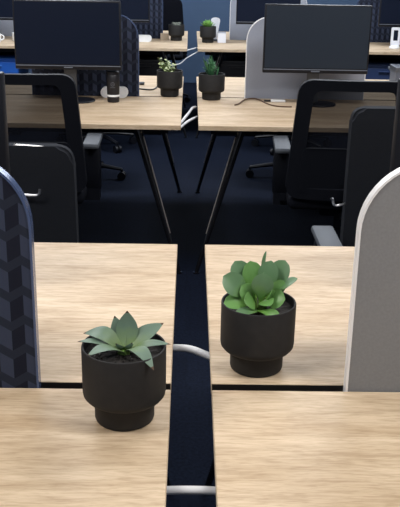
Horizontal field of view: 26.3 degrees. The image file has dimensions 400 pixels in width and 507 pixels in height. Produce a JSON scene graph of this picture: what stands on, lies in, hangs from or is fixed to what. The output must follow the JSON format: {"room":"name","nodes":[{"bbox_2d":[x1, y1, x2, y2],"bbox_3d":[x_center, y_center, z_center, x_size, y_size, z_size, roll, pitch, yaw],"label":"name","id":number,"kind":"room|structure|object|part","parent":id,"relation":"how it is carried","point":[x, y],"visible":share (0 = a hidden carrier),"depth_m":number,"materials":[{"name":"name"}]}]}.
{"room":"open-plan office","nodes":[
{"label":"open-plan office","id":0,"kind":"room"},
{"bbox_2d":[28,0,357,82],"bbox_3d":[-0.103,-3.421,9.768,8.600,2.900,0.100,1,20,-1],"label":"wall","id":1,"kind":"structure","parent":0,"point":[195,12],"depth_m":9.96,"materials":[{"name":"blue paint"}]},
{"bbox_2d":[77,82,340,506],"bbox_3d":[-0.070,-0.026,4.606,8.400,0.050,11.900,1,20,-1],"label":"floor","id":2,"kind":"structure","parent":0,"point":[126,211],"depth_m":4.99,"materials":[{"name":"blue carpet"}]},
{"bbox_2d":[0,52,28,73],"bbox_3d":[-1.693,-1.363,7.276,0.400,0.630,0.480,1,20,-1],"label":"pedestal","id":3,"kind":"object","parent":2,"relation":"on","point":[7,59],"visible":0.1,"depth_m":6.99,"materials":[{"name":"blue metal"}]},
{"bbox_3d":[-1.687,-1.500,6.997,0.394,0.125,0.020,1,20,-1],"label":"drawer","id":4,"kind":"part","parent":3,"relation":"part of","materials":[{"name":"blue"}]},
{"bbox_2d":[9,143,78,242],"bbox_3d":[-0.644,0.145,2.691,0.658,0.886,0.664,1,20,-1],"label":"office chair","id":5,"kind":"object","parent":2,"relation":"on","point":[45,173],"visible":0.25,"depth_m":2.81,"materials":[{"name":"black plastic"}]},
{"bbox_3d":[-0.545,-0.345,2.794,0.133,0.026,0.020,1,20,-1],"label":"rail","id":6,"kind":"part","parent":5,"relation":"part of","materials":[{"name":"silver metal"}]},
{"bbox_2d":[5,73,103,203],"bbox_3d":[-0.749,-0.345,3.887,0.658,1.008,0.664,0,20,-2],"label":"office chair","id":7,"kind":"object","parent":2,"relation":"on","point":[41,108],"visible":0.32,"depth_m":3.53,"materials":[{"name":"black plastic"}]},
{"bbox_3d":[-0.740,-0.376,3.604,0.419,0.195,0.043,0,20,-2],"label":"lumbar panel","id":8,"kind":"part","parent":7,"relation":"part of","materials":[{"name":"black plastic"}]},
{"bbox_3d":[-0.751,-0.318,3.906,0.490,0.065,0.470,0,20,-2],"label":"seat","id":9,"kind":"part","parent":7,"relation":"part of","materials":[{"name":"black fabric"}]},
{"bbox_3d":[-0.544,-0.367,3.818,0.206,0.252,0.055,0,20,-2],"label":"arm post","id":10,"kind":"part","parent":7,"relation":"part of","materials":[{"name":"black plastic"}]},
{"bbox_2d":[26,73,126,180],"bbox_3d":[-0.833,-0.990,5.703,0.658,1.008,0.664,-4,20,-14],"label":"office chair","id":11,"kind":"object","parent":2,"relation":"on","point":[122,174],"visible":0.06,"depth_m":5.82,"materials":[{"name":"black plastic"}]},
{"bbox_2d":[0,242,176,506],"bbox_3d":[-1.259,0.575,1.665,2.428,0.740,1.600,1,20,-1],"label":"desk","id":12,"kind":"object","parent":2,"relation":"on","point":[55,452],"visible":0.58,"depth_m":1.49,"materials":[{"name":"brown wood"}]},
{"bbox_2d":[0,71,9,173],"bbox_3d":[-0.678,-0.126,1.810,0.535,0.505,0.172,1,20,-1],"label":"monitor","id":13,"kind":"object","parent":12,"relation":"on","point":[4,144],"visible":0.48,"depth_m":1.80,"materials":[{"name":"black plastic"}]},
{"bbox_2d":[0,167,40,387],"bbox_3d":[-0.627,0.056,1.488,0.680,0.478,0.022,1,20,-1],"label":"screen","id":14,"kind":"object","parent":12,"relation":"attached to","point":[19,333],"visible":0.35,"depth_m":1.49,"materials":[{"name":"blue fabric"}]},
{"bbox_2d":[78,311,169,430],"bbox_3d":[-0.126,0.192,1.425,0.153,0.183,0.140,1,20,-1],"label":"potted plant","id":15,"kind":"object","parent":12,"relation":"on","point":[124,363],"visible":1,"depth_m":1.39,"materials":[{"name":"grey ceramic"}]},
{"bbox_3d":[-0.180,0.359,2.363,0.225,0.718,0.039,-3,20,-12],"label":"leg","id":16,"kind":"part","parent":12,"relation":"part of","materials":[{"name":"black metal"}]},
{"bbox_2d":[166,486,215,494],"bbox_3d":[-0.015,0.371,1.329,0.222,0.024,0.015,1,20,-1],"label":"cable sleeve","id":17,"kind":"object","parent":12,"relation":"attached to","point":[171,490],"visible":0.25,"depth_m":1.32,"materials":[{"name":"grey plastic"}]},
{"bbox_2d":[173,344,209,359],"bbox_3d":[-0.042,0.211,1.787,0.241,0.032,0.048,5,20,10],"label":"cable sleeve","id":18,"kind":"object","parent":12,"relation":"attached to","point":[176,347],"visible":0.46,"depth_m":1.79,"materials":[{"name":"grey plastic"}]},
{"bbox_2d":[0,31,187,137],"bbox_3d":[-1.317,-1.584,7.754,2.428,0.740,1.600,1,20,-1],"label":"desk","id":19,"kind":"object","parent":2,"relation":"on","point":[155,46],"visible":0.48,"depth_m":7.03,"materials":[{"name":"brown wood"}]},
{"bbox_2d":[0,0,12,38],"bbox_3d":[-1.803,-2.058,7.204,0.535,0.505,0.172,1,20,-1],"label":"monitor","id":20,"kind":"object","parent":19,"relation":"on","point":[6,11],"visible":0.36,"depth_m":7.15,"materials":[{"name":"black plastic"}]},
{"bbox_2d":[0,20,13,35],"bbox_3d":[-1.787,-2.117,7.560,0.680,0.478,0.022,1,20,-1],"label":"screen","id":21,"kind":"object","parent":19,"relation":"attached to","point":[6,26],"visible":0.02,"depth_m":7.59,"materials":[{"name":"white"}]},
{"bbox_2d":[96,0,148,22],"bbox_3d":[-0.693,-2.044,7.221,0.535,0.505,0.172,1,20,-1],"label":"monitor","id":22,"kind":"object","parent":19,"relation":"on","point":[135,10],"visible":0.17,"depth_m":7.16,"materials":[{"name":"black plastic"}]},
{"bbox_2d":[139,35,151,41],"bbox_3d":[-0.487,-1.847,7.350,0.145,0.056,0.041,1,20,-1],"label":"speaker","id":23,"kind":"object","parent":19,"relation":"on","point":[142,38],"visible":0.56,"depth_m":7.33},
{"bbox_2d":[133,0,162,38],"bbox_3d":[-0.667,-2.102,7.577,0.680,0.478,0.022,1,20,-1],"label":"screen","id":24,"kind":"object","parent":19,"relation":"attached to","point":[154,27],"visible":0.08,"depth_m":7.59,"materials":[{"name":"blue fabric"}]},
{"bbox_2d":[160,33,168,39],"bbox_3d":[-0.311,-1.914,7.552,0.074,0.053,0.062,1,20,-1],"label":"box","id":25,"kind":"object","parent":19,"relation":"on","point":[164,36],"visible":0.9,"depth_m":7.53,"materials":[{"name":"beige"}]},
{"bbox_3d":[-0.216,-1.320,7.100,0.238,0.718,0.071,1,20,-1],"label":"leg","id":26,"kind":"part","parent":19,"relation":"part of","materials":[{"name":"black metal"}]},
{"bbox_2d":[168,22,183,40],"bbox_3d":[-0.206,-1.941,7.480,0.140,0.155,0.140,1,20,-1],"label":"potted cactus","id":27,"kind":"object","parent":19,"relation":"on","point":[175,30],"visible":1,"depth_m":7.43,"materials":[{"name":"grey ceramic"}]},
{"bbox_3d":[-0.238,-1.799,8.451,0.225,0.718,0.039,-3,20,-12],"label":"leg","id":28,"kind":"part","parent":19,"relation":"part of","materials":[{"name":"black metal"}]},
{"bbox_2d":[82,132,136,152],"bbox_3d":[-0.823,-1.341,6.695,0.658,1.008,0.664,0,20,-4],"label":"office chair","id":29,"kind":"object","parent":2,"relation":"on","point":[116,149],"visible":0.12,"depth_m":6.70,"materials":[{"name":"black plastic"}]},
{"bbox_2d":[78,76,183,273],"bbox_3d":[-1.302,-0.514,4.738,2.428,0.740,1.600,1,20,-1],"label":"desk","id":30,"kind":"object","parent":2,"relation":"on","point":[150,112],"visible":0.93,"depth_m":4.11,"materials":[{"name":"brown wood"}]},
{"bbox_2d":[12,0,121,103],"bbox_3d":[-0.666,-1.031,4.365,0.535,0.505,0.172,1,20,-1],"label":"monitor","id":31,"kind":"object","parent":30,"relation":"on","point":[71,36],"visible":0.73,"depth_m":4.28,"materials":[{"name":"black plastic"}]},
{"bbox_2d":[31,15,138,96],"bbox_3d":[-0.612,-1.032,4.561,0.575,0.478,0.022,1,20,-1],"label":"screen","id":32,"kind":"object","parent":30,"relation":"attached to","point":[89,82],"visible":0.2,"depth_m":4.57,"materials":[{"name":"blue fabric"}]},
{"bbox_2d":[106,70,119,102],"bbox_3d":[-0.448,-0.862,4.416,0.068,0.160,0.069,1,20,-1],"label":"bottle","id":33,"kind":"object","parent":30,"relation":"on","point":[113,76],"visible":1,"depth_m":4.39,"materials":[{"name":"black metal"}]},
{"bbox_3d":[-0.447,-0.930,4.393,0.068,0.018,0.068,1,20,-1],"label":"lid","id":34,"kind":"part","parent":33,"relation":"part of","materials":[{"name":"black plastic"}]},
{"bbox_2d":[101,86,127,97],"bbox_3d":[-0.456,-0.862,4.570,0.145,0.056,0.041,1,20,-1],"label":"speaker","id":35,"kind":"object","parent":30,"relation":"on","point":[123,91],"visible":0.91,"depth_m":4.55},
{"bbox_3d":[-0.200,-0.251,4.084,0.238,0.718,0.071,1,20,-1],"label":"leg","id":36,"kind":"part","parent":30,"relation":"part of","materials":[{"name":"black metal"}]},
{"bbox_2d":[157,57,182,96],"bbox_3d":[-0.164,-0.958,4.635,0.140,0.204,0.140,1,20,-1],"label":"potted succulent","id":37,"kind":"object","parent":30,"relation":"on","point":[169,79],"visible":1,"depth_m":4.60,"materials":[{"name":"black ceramic"}]},
{"bbox_3d":[-0.222,-0.730,5.435,0.225,0.718,0.039,-3,20,-12],"label":"leg","id":38,"kind":"part","parent":30,"relation":"part of","materials":[{"name":"black metal"}]},
{"bbox_2d":[172,116,197,130],"bbox_3d":[-0.054,-0.638,4.176,0.033,0.033,0.312,10,21,23],"label":"cable sleeve","id":39,"kind":"object","parent":30,"relation":"attached to","point":[195,117],"visible":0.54,"depth_m":4.15,"materials":[{"name":"grey plastic"}]},
{"bbox_2d":[181,106,197,123],"bbox_3d":[-0.061,-0.694,4.285,0.044,0.041,0.500,6,20,13],"label":"cable sleeve","id":40,"kind":"object","parent":30,"relation":"attached to","point":[192,107],"visible":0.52,"depth_m":4.24,"materials":[{"name":"grey plastic"}]},
{"bbox_2d":[139,54,167,134],"bbox_3d":[-0.484,-1.374,7.370,0.400,0.630,0.480,1,20,-1],"label":"pedestal","id":41,"kind":"object","parent":2,"relation":"on","point":[148,63],"visible":0.1,"depth_m":7.08,"materials":[{"name":"black plastic"}]},
{"bbox_3d":[-0.478,-1.511,7.090,0.394,0.125,0.020,1,20,-1],"label":"drawer","id":42,"kind":"part","parent":41,"relation":"part of","materials":[{"name":"black plastic"}]},
{"bbox_2d":[163,0,190,102],"bbox_3d":[-0.417,-2.080,8.801,0.658,1.008,0.664,1,20,-1],"label":"office chair","id":43,"kind":"object","parent":2,"relation":"on","point":[172,9],"visible":0.16,"depth_m":8.90,"materials":[{"name":"black plastic"}]},
{"bbox_3d":[-0.415,-2.403,8.964,0.515,0.508,0.096,1,20,-1],"label":"backrest","id":44,"kind":"part","parent":43,"relation":"part of","materials":[{"name":"black fabric"}]},
{"bbox_3d":[-0.417,-2.048,8.803,0.490,0.065,0.470,1,20,-1],"label":"seat","id":45,"kind":"part","parent":43,"relation":"part of","materials":[{"name":"black fabric"}]},
{"bbox_2d":[212,55,255,135],"bbox_3d":[0.306,-1.363,7.382,0.400,0.630,0.480,1,20,-1],"label":"pedestal","id":46,"kind":"object","parent":2,"relation":"on","point":[232,66],"visible":0.09,"depth_m":7.09,"materials":[{"name":"black plastic"}]},
{"bbox_3d":[0.312,-1.500,7.102,0.394,0.125,0.020,1,20,-1],"label":"drawer","id":47,"kind":"part","parent":46,"relation":"part of","materials":[{"name":"black plastic"}]},
{"bbox_2d":[246,162,272,177],"bbox_3d":[0.662,-0.997,5.802,0.658,1.008,0.664,8,21,18],"label":"office chair","id":48,"kind":"object","parent":2,"relation":"on","point":[249,172],"visible":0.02,"depth_m":5.95,"materials":[{"name":"black plastic"}]},
{"bbox_2d":[251,135,291,154],"bbox_3d":[0.756,-1.321,6.719,0.658,1.008,0.664,0,20,-4],"label":"office chair","id":49,"kind":"object","parent":2,"relation":"on","point":[255,141],"visible":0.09,"depth_m":6.90,"materials":[{"name":"black plastic"}]},
{"bbox_2d":[193,77,388,273],"bbox_3d":[1.179,-0.482,4.776,2.428,0.740,1.600,1,20,-1],"label":"desk","id":50,"kind":"object","parent":2,"relation":"on","point":[251,116],"visible":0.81,"depth_m":4.13,"materials":[{"name":"brown wood"}]},
{"bbox_3d":[0.085,-0.726,5.440,0.225,0.718,0.039,5,20,10],"label":"leg","id":51,"kind":"part","parent":50,"relation":"part of","materials":[{"name":"black metal"}]},
{"bbox_2d":[198,56,224,100],"bbox_3d":[0.062,-0.934,4.540,0.140,0.230,0.140,1,20,-1],"label":"potted haworthia","id":52,"kind":"object","parent":50,"relation":"on","point":[211,84],"visible":1,"depth_m":4.51,"materials":[{"name":"grey ceramic"}]},
{"bbox_2d":[198,72,224,100],"bbox_3d":[0.061,-0.889,4.556,0.140,0.136,0.140,1,20,-1],"label":"pot","id":53,"kind":"object","parent":50,"relation":"on","point":[211,85],"depth_m":4.50,"materials":[{"name":"grey ceramic"}]},
{"bbox_3d":[0.091,-0.247,4.088,0.238,0.718,0.071,1,20,-1],"label":"leg","id":54,"kind":"part","parent":50,"relation":"part of","materials":[{"name":"black metal"}]},
{"bbox_2d":[235,98,291,106],"bbox_3d":[0.322,-0.791,4.481,0.292,0.009,0.239,1,20,-1],"label":"cable","id":55,"kind":"object","parent":50,"relation":"on","point":[247,98],"visible":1,"depth_m":4.44,"materials":[{"name":"brown plastic"}]},
{"bbox_2d":[264,99,285,101],"bbox_3d":[0.396,-0.809,4.531,0.112,0.012,0.030,1,20,-1],"label":"plug","id":56,"kind":"object","parent":50,"relation":"on","point":[271,100],"visible":1,"depth_m":4.52,"materials":[{"name":"white plastic"}]},
{"bbox_2d":[244,18,365,98],"bbox_3d":[0.567,-1.017,4.579,0.645,0.478,0.022,1,20,-1],"label":"screen","id":57,"kind":"object","parent":50,"relation":"attached to","point":[258,84],"visible":0.16,"depth_m":4.59,"materials":[{"name":"white"}]},
{"bbox_2d":[262,4,372,79],"bbox_3d":[0.587,-1.015,4.384,0.535,0.505,0.172,1,20,-1],"label":"monitor","id":58,"kind":"object","parent":50,"relation":"on","point":[314,40],"visible":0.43,"depth_m":4.30,"materials":[{"name":"black plastic"}]},
{"bbox_2d":[389,64,399,80],"bbox_3d":[1.260,-1.088,5.219,0.178,0.109,0.168,1,20,-1],"label":"storage box","id":59,"kind":"object","parent":50,"relation":"on","point":[394,68],"visible":0.78,"depth_m":5.18,"materials":[{"name":"grey"}]},
{"bbox_3d":[1.261,-1.126,5.206,0.178,0.029,0.168,1,20,-1],"label":"lid","id":60,"kind":"part","parent":59,"relation":"part of","materials":[{"name":"grey"}]},
{"bbox_2d":[195,31,399,137],"bbox_3d":[1.168,-1.551,7.792,2.428,0.740,1.600,1,20,-1],"label":"desk","id":61,"kind":"object","parent":2,"relation":"on","point":[382,50],"visible":0.3,"depth_m":7.05,"materials":[{"name":"brown wood"}]},
{"bbox_2d":[172,52,197,65],"bbox_3d":[-0.093,-1.597,7.011,0.299,0.113,0.052,-8,22,-24],"label":"cable sleeve","id":62,"kind":"object","parent":61,"relation":"attached to","point":[195,52],"visible":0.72,"depth_m":6.98,"materials":[{"name":"grey plastic"}]},
{"bbox_2d":[200,19,215,42],"bbox_3d":[0.068,-1.913,7.360,0.140,0.193,0.140,1,20,-1],"label":"potted plant","id":63,"kind":"object","parent":61,"relation":"on","point":[208,30],"visible":1,"depth_m":7.32,"materials":[{"name":"grey ceramic"}]},
{"bbox_3d":[0.081,-1.316,7.104,0.238,0.718,0.071,1,20,-1],"label":"leg","id":64,"kind":"part","parent":61,"relation":"part of","materials":[{"name":"black metal"}]},
{"bbox_2d":[211,17,219,40],"bbox_3d":[0.134,-1.958,7.477,0.080,0.202,0.030,1,20,-1],"label":"holder","id":65,"kind":"object","parent":61,"relation":"on","point":[215,20],"visible":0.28,"depth_m":7.46,"materials":[{"name":"white plastic"}]},
{"bbox_2d":[217,32,225,42],"bbox_3d":[0.187,-1.864,7.384,0.074,0.088,0.062,1,20,-1],"label":"box","id":66,"kind":"object","parent":61,"relation":"on","point":[221,38],"visible":1,"depth_m":7.36,"materials":[{"name":"white paper"}]},
{"bbox_2d":[229,0,306,39],"bbox_3d":[0.604,-2.085,7.596,0.680,0.478,0.022,1,20,-1],"label":"screen","id":67,"kind":"object","parent":61,"relation":"attached to","point":[236,31],"visible":0.18,"depth_m":7.61,"materials":[{"name":"white"}]},
{"bbox_2d":[236,0,300,23],"bbox_3d":[0.572,-2.027,7.240,0.535,0.505,0.172,1,20,-1],"label":"monitor","id":68,"kind":"object","parent":61,"relation":"on","point":[247,11],"visible":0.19,"depth_m":7.17,"materials":[{"name":"black plastic"}]},
{"bbox_2d":[357,0,391,42],"bbox_3d":[1.722,-2.071,7.613,0.680,0.478,0.022,1,20,-1],"label":"screen","id":69,"kind":"object","parent":61,"relation":"attached to","point":[378,34],"visible":0.16,"depth_m":7.62,"materials":[{"name":"blue fabric"}]},
{"bbox_2d":[378,0,399,26],"bbox_3d":[1.777,-2.011,7.258,0.535,0.505,0.172,1,20,-1],"label":"monitor","id":70,"kind":"object","parent":61,"relation":"on","point":[389,10],"visible":1,"depth_m":7.20,"materials":[{"name":"black plastic"}]},
{"bbox_2d":[389,27,399,48],"bbox_3d":[1.640,-1.810,7.185,0.090,0.170,0.090,1,20,-1],"label":"stand","id":71,"kind":"object","parent":61,"relation":"on","point":[395,31],"visible":1,"depth_m":7.17,"materials":[{"name":"white plastic"}]},
{"bbox_2d":[204,245,399,506],"bbox_3d":[1.214,0.608,1.703,2.428,0.740,1.600,1,20,-1],"label":"desk","id":72,"kind":"object","parent":2,"relation":"on","point":[291,437],"visible":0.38,"depth_m":1.47,"materials":[{"name":"brown wood"}]},
{"bbox_3d":[0.121,0.363,2.368,0.225,0.718,0.039,5,20,10],"label":"leg","id":73,"kind":"part","parent":72,"relation":"part of","materials":[{"name":"black metal"}]},
{"bbox_2d":[220,252,297,377],"bbox_3d":[0.109,0.110,1.603,0.140,0.225,0.140,-16,26,-40],"label":"jade plant","id":74,"kind":"object","parent":72,"relation":"on","point":[258,318],"visible":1,"depth_m":1.57,"materials":[{"name":"green plant"}]},
{"bbox_3d":[0.108,0.152,1.618,0.140,0.136,0.140,1,20,-1],"label":"pot","id":75,"kind":"part","parent":74,"relation":"part of","materials":[{"name":"grey ceramic"}]},
{"bbox_3d":[0.108,0.085,1.592,0.039,0.061,0.053,13,23,30],"label":"stem","id":76,"kind":"part","parent":74,"relation":"part of","materials":[{"name":"green plant"}]},
{"bbox_2d":[343,167,399,391],"bbox_3d":[0.607,0.073,1.507,0.680,0.478,0.022,1,20,-1],"label":"screen","id":77,"kind":"object","parent":72,"relation":"attached to","point":[372,362],"visible":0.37,"depth_m":1.50,"materials":[{"name":"white"}]},
{"bbox_2d":[389,78,399,172],"bbox_3d":[0.679,-0.108,1.831,0.535,0.505,0.172,1,20,-1],"label":"monitor","id":78,"kind":"object","parent":72,"relation":"on","point":[395,152],"visible":0.36,"depth_m":1.81,"materials":[{"name":"black plastic"}]},
{"bbox_2d":[272,79,397,239],"bbox_3d":[0.632,-0.313,3.870,0.658,1.008,0.664,2,20,2],"label":"office chair","id":79,"kind":"object","parent":2,"relation":"on","point":[308,172],"visible":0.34,"depth_m":3.54,"materials":[{"name":"black plastic"}]},
{"bbox_3d":[0.426,-0.343,3.801,0.206,0.252,0.055,2,20,2],"label":"arm post","id":80,"kind":"part","parent":79,"relation":"part of","materials":[{"name":"black plastic"}]},
{"bbox_3d":[0.630,-0.287,3.889,0.490,0.065,0.470,2,20,2],"label":"seat","id":81,"kind":"part","parent":79,"relation":"part of","materials":[{"name":"black fabric"}]},
{"bbox_3d":[0.623,-0.344,3.588,0.419,0.195,0.043,2,20,2],"label":"lumbar panel","id":82,"kind":"part","parent":79,"relation":"part of","materials":[{"name":"black fabric"}]},
{"bbox_3d":[0.625,-0.463,3.542,0.515,0.508,0.107,2,20,2],"label":"frame","id":83,"kind":"part","parent":79,"relation":"part of","materials":[{"name":"black plastic"}]},
{"bbox_2d":[311,106,395,246],"bbox_3d":[0.710,0.103,2.680,0.702,1.020,0.664,1,20,-1],"label":"office chair","id":84,"kind":"object","parent":2,"relation":"on","point":[370,133],"visible":0.36,"depth_m":2.79,"materials":[{"name":"black plastic"}]},
{"bbox_3d":[0.712,-0.206,2.847,0.468,0.548,0.096,1,20,-1],"label":"backrest","id":85,"kind":"part","parent":84,"relation":"part of","materials":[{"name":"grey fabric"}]},
{"bbox_2d":[365,58,399,79],"bbox_3d":[1.526,-1.321,7.325,0.400,0.630,0.480,1,20,-1],"label":"pedestal","id":86,"kind":"object","parent":2,"relation":"on","point":[378,69],"visible":0.11,"depth_m":7.04,"materials":[{"name":"blue metal"}]},
{"bbox_3d":[1.532,-1.457,7.045,0.394,0.125,0.020,1,20,-1],"label":"drawer","id":87,"kind":"part","parent":86,"relation":"part of","materials":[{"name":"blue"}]}
]}

